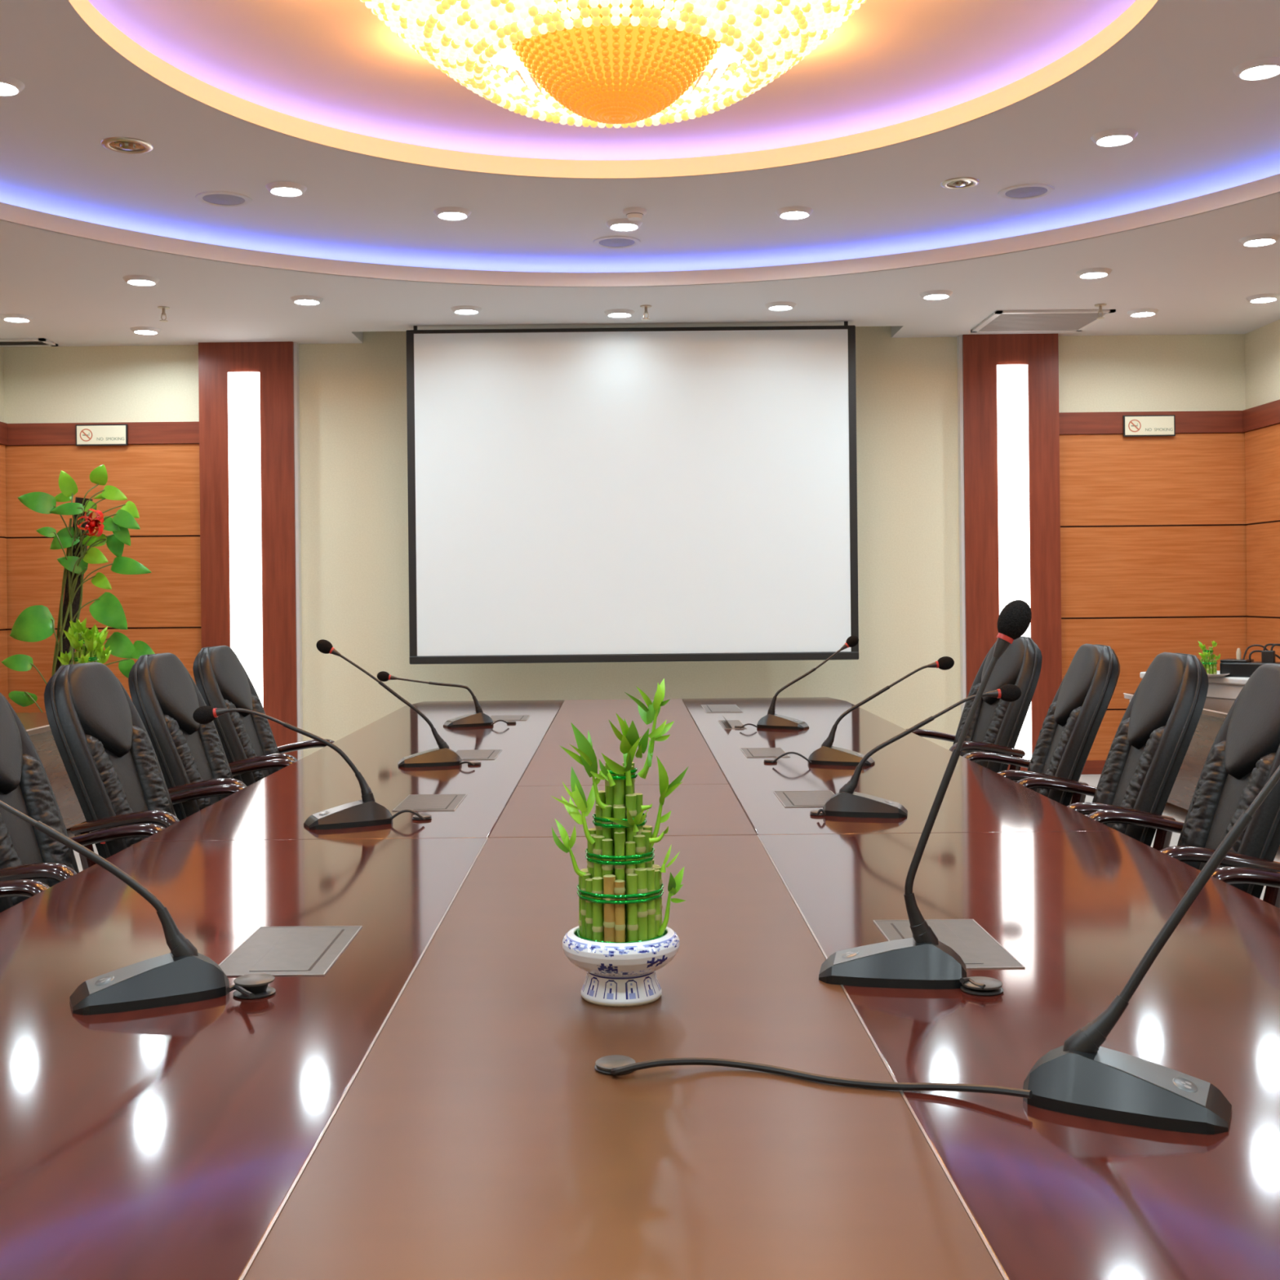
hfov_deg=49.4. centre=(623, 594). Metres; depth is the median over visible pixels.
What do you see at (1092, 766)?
baseboard
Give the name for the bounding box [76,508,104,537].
ribbon bow
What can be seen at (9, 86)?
recessed light
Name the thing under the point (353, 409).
wall
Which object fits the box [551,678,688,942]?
bamboo
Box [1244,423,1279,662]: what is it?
wall panel
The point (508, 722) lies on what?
cable grommet
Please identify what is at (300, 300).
recessed light
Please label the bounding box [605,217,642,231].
recessed light
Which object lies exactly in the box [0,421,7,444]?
trim
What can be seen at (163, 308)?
sprinkler
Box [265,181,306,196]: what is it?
recessed light
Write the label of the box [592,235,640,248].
ceiling speaker
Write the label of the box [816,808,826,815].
microphone cable
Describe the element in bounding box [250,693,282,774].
cushion
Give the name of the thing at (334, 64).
ceiling
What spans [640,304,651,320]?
sprinkler
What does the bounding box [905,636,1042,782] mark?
office chair
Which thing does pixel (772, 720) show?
desk microphone
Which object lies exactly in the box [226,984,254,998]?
microphone cable
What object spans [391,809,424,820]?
microphone cable
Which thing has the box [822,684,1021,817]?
desk microphone
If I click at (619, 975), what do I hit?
porcelain bowl
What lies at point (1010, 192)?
grille
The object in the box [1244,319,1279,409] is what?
wall
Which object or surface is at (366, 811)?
desk microphone
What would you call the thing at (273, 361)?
trim
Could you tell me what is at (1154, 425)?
no smoking sign
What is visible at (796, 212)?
recessed light
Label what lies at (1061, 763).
cushion
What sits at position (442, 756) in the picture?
desk microphone
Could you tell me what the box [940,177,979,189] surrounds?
recessed light
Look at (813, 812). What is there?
cable grommet
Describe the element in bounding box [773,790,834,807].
hatch
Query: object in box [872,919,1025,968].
hatch
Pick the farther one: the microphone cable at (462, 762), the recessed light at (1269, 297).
the recessed light at (1269, 297)
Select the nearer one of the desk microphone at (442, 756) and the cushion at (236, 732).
the desk microphone at (442, 756)
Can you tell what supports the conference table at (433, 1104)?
on the floor
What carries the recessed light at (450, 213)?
in the ceiling at (1202, 128)
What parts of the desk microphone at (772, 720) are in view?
control panel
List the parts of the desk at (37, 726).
modesty panel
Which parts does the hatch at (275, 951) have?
lid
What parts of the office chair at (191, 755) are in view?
backrest, lumbar panel, armrest, armrest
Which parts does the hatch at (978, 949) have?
lid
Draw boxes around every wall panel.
[0,444,8,701]
[4,443,201,712]
[1059,432,1248,760]
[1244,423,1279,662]
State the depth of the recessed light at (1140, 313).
9.29 m
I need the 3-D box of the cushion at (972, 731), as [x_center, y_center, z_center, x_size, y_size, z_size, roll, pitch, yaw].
[1.467,0.644,5.971,0.229,0.523,0.141,-1,0,-12]
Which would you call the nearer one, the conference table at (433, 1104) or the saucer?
the conference table at (433, 1104)
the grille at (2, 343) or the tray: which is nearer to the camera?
the tray
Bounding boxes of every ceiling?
[0,0,1279,346]
[88,0,1135,159]
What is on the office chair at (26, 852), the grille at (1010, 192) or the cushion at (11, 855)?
the cushion at (11, 855)
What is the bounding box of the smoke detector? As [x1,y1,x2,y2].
[622,207,646,220]
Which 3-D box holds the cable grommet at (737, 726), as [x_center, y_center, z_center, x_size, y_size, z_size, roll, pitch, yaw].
[0.516,0.589,6.197,0.045,0.008,0.045,-1,0,0]
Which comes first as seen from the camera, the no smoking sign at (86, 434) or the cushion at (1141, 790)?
the cushion at (1141, 790)
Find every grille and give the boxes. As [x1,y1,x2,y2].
[0,341,48,345]
[202,194,244,204]
[599,238,635,247]
[979,312,1106,330]
[1004,186,1047,198]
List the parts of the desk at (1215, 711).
modesty panel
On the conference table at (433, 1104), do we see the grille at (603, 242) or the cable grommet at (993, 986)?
the cable grommet at (993, 986)
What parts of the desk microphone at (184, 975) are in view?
control panel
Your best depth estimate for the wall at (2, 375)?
10.17 m
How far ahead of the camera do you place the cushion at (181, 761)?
4.77 m
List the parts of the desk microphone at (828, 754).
control panel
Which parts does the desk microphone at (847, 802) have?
control panel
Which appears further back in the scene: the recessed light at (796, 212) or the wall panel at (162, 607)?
the wall panel at (162, 607)
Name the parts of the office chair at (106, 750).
leg, backrest, armrest, lumbar panel, armrest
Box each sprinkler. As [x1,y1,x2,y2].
[157,306,169,321]
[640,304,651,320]
[1094,303,1106,319]
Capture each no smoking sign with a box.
[75,424,128,445]
[1123,414,1175,436]
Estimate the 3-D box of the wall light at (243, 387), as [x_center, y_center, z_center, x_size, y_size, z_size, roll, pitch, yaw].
[-2.742,-0.177,10.123,0.233,2.871,0.094,-1,0,0]
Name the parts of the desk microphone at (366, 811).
control panel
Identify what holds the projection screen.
hanging from the ceiling at (1202, 128)
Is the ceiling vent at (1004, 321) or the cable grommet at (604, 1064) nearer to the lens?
the cable grommet at (604, 1064)
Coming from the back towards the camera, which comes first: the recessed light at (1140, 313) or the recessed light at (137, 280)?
the recessed light at (1140, 313)
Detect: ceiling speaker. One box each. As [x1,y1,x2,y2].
[195,191,252,207]
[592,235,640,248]
[998,183,1054,199]
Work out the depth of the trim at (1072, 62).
6.36 m
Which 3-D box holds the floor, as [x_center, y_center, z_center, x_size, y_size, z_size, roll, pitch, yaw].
[0.039,1.400,4.600,9.502,0.100,12.000,-1,0,0]
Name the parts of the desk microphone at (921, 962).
control panel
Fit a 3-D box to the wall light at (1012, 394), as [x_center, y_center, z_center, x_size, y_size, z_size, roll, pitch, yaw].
[2.837,-0.233,10.123,0.226,2.866,0.094,-1,0,0]
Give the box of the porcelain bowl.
[562,925,679,1007]
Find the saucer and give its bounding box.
[1207,671,1229,676]
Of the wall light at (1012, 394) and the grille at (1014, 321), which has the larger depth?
the wall light at (1012, 394)
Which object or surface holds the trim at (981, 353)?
attached to the wall at (353, 409)
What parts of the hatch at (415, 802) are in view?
lid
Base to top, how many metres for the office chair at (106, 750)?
1.165 m
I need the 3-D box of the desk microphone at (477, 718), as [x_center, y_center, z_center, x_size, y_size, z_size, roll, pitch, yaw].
[-0.870,0.482,6.419,0.537,0.254,0.161,-1,0,-5]
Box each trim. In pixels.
[0,173,1279,287]
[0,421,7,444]
[4,421,199,445]
[67,0,1158,178]
[198,341,297,759]
[293,342,302,759]
[956,335,966,715]
[962,333,1062,770]
[1058,410,1246,434]
[1242,399,1279,431]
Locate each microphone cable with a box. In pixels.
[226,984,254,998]
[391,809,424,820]
[459,761,475,765]
[491,720,509,725]
[609,1057,1032,1098]
[739,723,756,728]
[772,751,811,763]
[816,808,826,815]
[959,977,985,989]
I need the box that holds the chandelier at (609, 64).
[360,0,866,128]
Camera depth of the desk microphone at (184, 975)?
2.08 m
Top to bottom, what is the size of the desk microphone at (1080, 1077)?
0.551 m
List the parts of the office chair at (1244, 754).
armrest, armrest, lumbar panel, backrest, leg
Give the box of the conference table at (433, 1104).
[0,697,1279,1279]
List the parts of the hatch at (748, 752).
lid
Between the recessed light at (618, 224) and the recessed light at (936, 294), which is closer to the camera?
the recessed light at (618, 224)
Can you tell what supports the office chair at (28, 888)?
on the floor
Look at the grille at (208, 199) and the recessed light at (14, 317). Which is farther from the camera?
the recessed light at (14, 317)
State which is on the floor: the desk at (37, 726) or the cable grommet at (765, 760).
the desk at (37, 726)
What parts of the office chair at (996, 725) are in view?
armrest, lumbar panel, armrest, backrest, leg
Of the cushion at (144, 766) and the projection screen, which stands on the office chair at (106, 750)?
the cushion at (144, 766)
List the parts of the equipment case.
lid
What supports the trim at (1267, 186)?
attached to the ceiling at (1202, 128)
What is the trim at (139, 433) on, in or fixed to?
attached to the wall at (353, 409)
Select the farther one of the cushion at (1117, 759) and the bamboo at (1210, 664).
the bamboo at (1210, 664)
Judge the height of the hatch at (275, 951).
0.002 m
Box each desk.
[16,712,86,830]
[1123,693,1235,810]
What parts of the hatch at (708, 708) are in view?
lid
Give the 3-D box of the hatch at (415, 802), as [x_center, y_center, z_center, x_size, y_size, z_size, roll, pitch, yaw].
[-0.559,0.605,4.045,0.174,0.002,0.313,-1,0,0]
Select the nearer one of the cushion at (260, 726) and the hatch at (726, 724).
the cushion at (260, 726)
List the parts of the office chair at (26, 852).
lumbar panel, armrest, backrest, armrest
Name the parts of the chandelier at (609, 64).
lamp shade, frosted dish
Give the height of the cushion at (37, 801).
0.523 m
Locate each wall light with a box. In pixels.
[227,371,263,707]
[996,364,1031,759]
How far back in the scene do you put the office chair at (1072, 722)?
4.75 m
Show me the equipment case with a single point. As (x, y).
(1220, 687)
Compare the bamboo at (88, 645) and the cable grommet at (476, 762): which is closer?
the cable grommet at (476, 762)
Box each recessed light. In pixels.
[0,74,25,95]
[0,313,33,322]
[100,137,153,153]
[122,275,159,285]
[130,326,160,334]
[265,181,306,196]
[289,295,323,305]
[433,206,471,220]
[450,305,482,315]
[604,308,634,318]
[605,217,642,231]
[764,301,795,311]
[775,205,813,219]
[920,289,952,299]
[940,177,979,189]
[1075,267,1111,278]
[1090,128,1137,146]
[1126,308,1159,317]
[1232,57,1279,79]
[1239,233,1279,246]
[1245,293,1279,302]
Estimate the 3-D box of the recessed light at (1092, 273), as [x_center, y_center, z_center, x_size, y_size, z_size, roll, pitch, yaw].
[2.754,-1.877,8.145,0.203,0.024,0.203,-1,0,0]
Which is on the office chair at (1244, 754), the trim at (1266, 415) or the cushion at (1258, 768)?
the cushion at (1258, 768)
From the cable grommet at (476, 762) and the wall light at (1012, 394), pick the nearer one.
the cable grommet at (476, 762)
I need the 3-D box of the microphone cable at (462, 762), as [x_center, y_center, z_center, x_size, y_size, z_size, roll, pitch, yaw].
[-0.546,0.591,4.860,0.062,0.016,0.007,-1,0,26]
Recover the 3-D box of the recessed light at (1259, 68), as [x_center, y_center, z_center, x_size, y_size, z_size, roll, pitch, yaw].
[2.522,-2.075,5.505,0.203,0.024,0.203,-1,0,0]
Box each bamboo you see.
[57,617,111,665]
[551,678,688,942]
[1198,640,1220,674]
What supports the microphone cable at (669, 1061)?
on the conference table at (433, 1104)
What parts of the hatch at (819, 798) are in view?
lid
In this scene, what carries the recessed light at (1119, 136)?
in the ceiling at (1202, 128)
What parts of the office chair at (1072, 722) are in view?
armrest, armrest, lumbar panel, backrest, leg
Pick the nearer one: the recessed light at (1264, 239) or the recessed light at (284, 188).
the recessed light at (284, 188)
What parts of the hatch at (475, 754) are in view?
lid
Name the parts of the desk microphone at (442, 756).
control panel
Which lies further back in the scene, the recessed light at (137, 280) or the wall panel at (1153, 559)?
the wall panel at (1153, 559)
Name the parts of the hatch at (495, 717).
lid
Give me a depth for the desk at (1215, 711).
7.86 m
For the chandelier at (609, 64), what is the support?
hanging from the ceiling at (334, 64)
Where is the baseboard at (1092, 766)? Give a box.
[1080,760,1106,774]
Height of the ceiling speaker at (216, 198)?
0.010 m
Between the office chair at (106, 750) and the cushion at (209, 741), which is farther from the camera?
the cushion at (209, 741)
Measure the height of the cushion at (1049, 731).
0.523 m
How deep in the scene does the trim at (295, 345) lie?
10.12 m
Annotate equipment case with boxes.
[1139,670,1248,699]
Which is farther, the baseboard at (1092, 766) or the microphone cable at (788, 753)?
the baseboard at (1092, 766)
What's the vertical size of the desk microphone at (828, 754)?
0.370 m
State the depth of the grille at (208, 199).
7.16 m
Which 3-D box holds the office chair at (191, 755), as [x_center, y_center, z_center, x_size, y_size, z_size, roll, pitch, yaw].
[-1.342,0.788,4.915,0.738,1.165,0.598,-1,0,6]
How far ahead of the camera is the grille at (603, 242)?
8.13 m
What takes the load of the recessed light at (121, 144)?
in the ceiling at (1202, 128)
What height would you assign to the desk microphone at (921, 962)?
0.585 m
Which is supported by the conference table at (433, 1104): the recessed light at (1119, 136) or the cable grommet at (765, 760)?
the cable grommet at (765, 760)
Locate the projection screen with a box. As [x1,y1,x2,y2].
[406,321,858,664]
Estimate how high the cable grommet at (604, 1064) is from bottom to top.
0.008 m
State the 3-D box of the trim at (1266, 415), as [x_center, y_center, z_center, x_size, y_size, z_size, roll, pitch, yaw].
[4.540,-1.262,4.475,0.045,0.158,11.350,-1,0,0]
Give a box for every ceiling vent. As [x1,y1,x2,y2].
[0,337,57,346]
[970,309,1115,332]
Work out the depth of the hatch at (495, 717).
6.81 m
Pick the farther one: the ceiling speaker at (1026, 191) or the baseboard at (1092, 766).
the baseboard at (1092, 766)
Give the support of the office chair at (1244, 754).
on the floor
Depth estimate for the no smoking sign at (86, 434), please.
10.13 m
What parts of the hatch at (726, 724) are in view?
plate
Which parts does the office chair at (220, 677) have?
backrest, lumbar panel, armrest, armrest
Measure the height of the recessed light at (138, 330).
0.024 m
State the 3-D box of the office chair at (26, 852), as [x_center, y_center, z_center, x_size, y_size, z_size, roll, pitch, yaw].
[-1.341,0.788,3.450,0.738,1.165,0.598,-1,0,4]
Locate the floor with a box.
[66,773,1279,900]
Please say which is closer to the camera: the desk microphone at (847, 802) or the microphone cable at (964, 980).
the microphone cable at (964, 980)
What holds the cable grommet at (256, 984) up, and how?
on the conference table at (433, 1104)
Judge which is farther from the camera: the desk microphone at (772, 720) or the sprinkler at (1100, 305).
the sprinkler at (1100, 305)
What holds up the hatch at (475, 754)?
on the conference table at (433, 1104)
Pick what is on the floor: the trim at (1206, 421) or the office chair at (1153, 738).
the office chair at (1153, 738)
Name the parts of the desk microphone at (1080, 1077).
control panel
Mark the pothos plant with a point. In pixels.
(36, 623)
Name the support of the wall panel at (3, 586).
attached to the wall at (2, 375)
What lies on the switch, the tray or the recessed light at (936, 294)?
the tray
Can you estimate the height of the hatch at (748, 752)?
0.002 m
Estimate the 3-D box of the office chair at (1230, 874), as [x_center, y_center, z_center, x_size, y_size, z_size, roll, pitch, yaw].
[1.357,0.760,2.720,0.738,1.165,0.598,-1,0,0]
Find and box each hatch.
[218,925,362,976]
[391,794,466,811]
[455,749,502,759]
[489,715,530,720]
[701,704,742,712]
[717,716,746,728]
[740,747,790,757]
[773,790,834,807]
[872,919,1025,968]
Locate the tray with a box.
[1220,658,1253,662]
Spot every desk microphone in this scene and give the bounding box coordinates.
[0,800,229,1015]
[192,706,392,830]
[315,639,462,767]
[377,671,493,727]
[756,635,858,729]
[808,656,954,766]
[818,600,1031,989]
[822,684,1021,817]
[1022,765,1279,1134]
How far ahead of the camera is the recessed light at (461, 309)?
8.97 m
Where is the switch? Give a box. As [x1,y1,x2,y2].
[1219,643,1279,677]
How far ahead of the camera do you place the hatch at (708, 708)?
7.21 m
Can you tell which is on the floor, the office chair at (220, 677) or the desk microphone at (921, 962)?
the office chair at (220, 677)
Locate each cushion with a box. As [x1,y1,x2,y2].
[0,813,28,906]
[19,753,74,887]
[85,734,142,847]
[129,724,172,827]
[164,714,211,810]
[197,720,231,800]
[223,698,264,782]
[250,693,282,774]
[955,682,983,756]
[976,698,1008,768]
[1026,700,1057,791]
[1038,706,1081,796]
[1093,717,1131,825]
[1111,725,1165,834]
[1180,740,1227,869]
[1217,752,1275,867]
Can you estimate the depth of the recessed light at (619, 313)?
9.12 m
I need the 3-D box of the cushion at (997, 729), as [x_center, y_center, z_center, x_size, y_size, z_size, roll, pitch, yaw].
[1.519,0.643,5.727,0.230,0.523,0.141,-1,0,-12]
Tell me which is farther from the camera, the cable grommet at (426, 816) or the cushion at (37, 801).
the cable grommet at (426, 816)
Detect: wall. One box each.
[0,346,4,422]
[3,326,1245,757]
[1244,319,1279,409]
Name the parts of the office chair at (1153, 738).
armrest, armrest, lumbar panel, backrest, leg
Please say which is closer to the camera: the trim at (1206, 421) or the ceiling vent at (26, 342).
the ceiling vent at (26, 342)
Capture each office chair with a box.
[0,693,165,912]
[0,879,49,897]
[44,662,245,870]
[128,653,295,821]
[192,645,334,786]
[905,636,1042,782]
[962,643,1119,806]
[1016,652,1208,850]
[1086,662,1279,908]
[1211,866,1279,888]
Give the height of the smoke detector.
0.045 m
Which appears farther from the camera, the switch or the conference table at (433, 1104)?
the switch
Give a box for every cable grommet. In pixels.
[232,973,275,999]
[412,813,431,820]
[467,760,481,764]
[506,720,515,724]
[594,1054,635,1075]
[734,724,744,728]
[764,759,777,762]
[809,809,825,815]
[960,976,1003,995]
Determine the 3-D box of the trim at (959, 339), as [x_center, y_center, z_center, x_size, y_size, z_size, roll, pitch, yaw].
[2.473,-0.281,10.162,0.022,3.210,0.075,-1,0,0]
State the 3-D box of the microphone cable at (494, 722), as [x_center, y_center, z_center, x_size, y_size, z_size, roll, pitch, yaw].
[-0.563,0.586,6.358,0.091,0.025,0.007,-1,0,-31]
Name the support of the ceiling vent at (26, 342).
in the ceiling at (1202, 128)
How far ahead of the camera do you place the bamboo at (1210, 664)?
8.30 m
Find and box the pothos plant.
[1,464,155,712]
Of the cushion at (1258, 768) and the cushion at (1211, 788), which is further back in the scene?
the cushion at (1211, 788)
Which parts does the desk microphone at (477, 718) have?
control panel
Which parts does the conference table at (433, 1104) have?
panel, panel, panel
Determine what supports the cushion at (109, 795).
on the office chair at (106, 750)
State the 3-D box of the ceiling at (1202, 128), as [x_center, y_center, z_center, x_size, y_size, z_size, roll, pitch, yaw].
[0.003,-2.035,4.500,9.102,0.350,11.400,-1,0,0]
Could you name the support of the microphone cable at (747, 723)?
on the conference table at (433, 1104)
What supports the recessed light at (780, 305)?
in the ceiling at (1202, 128)

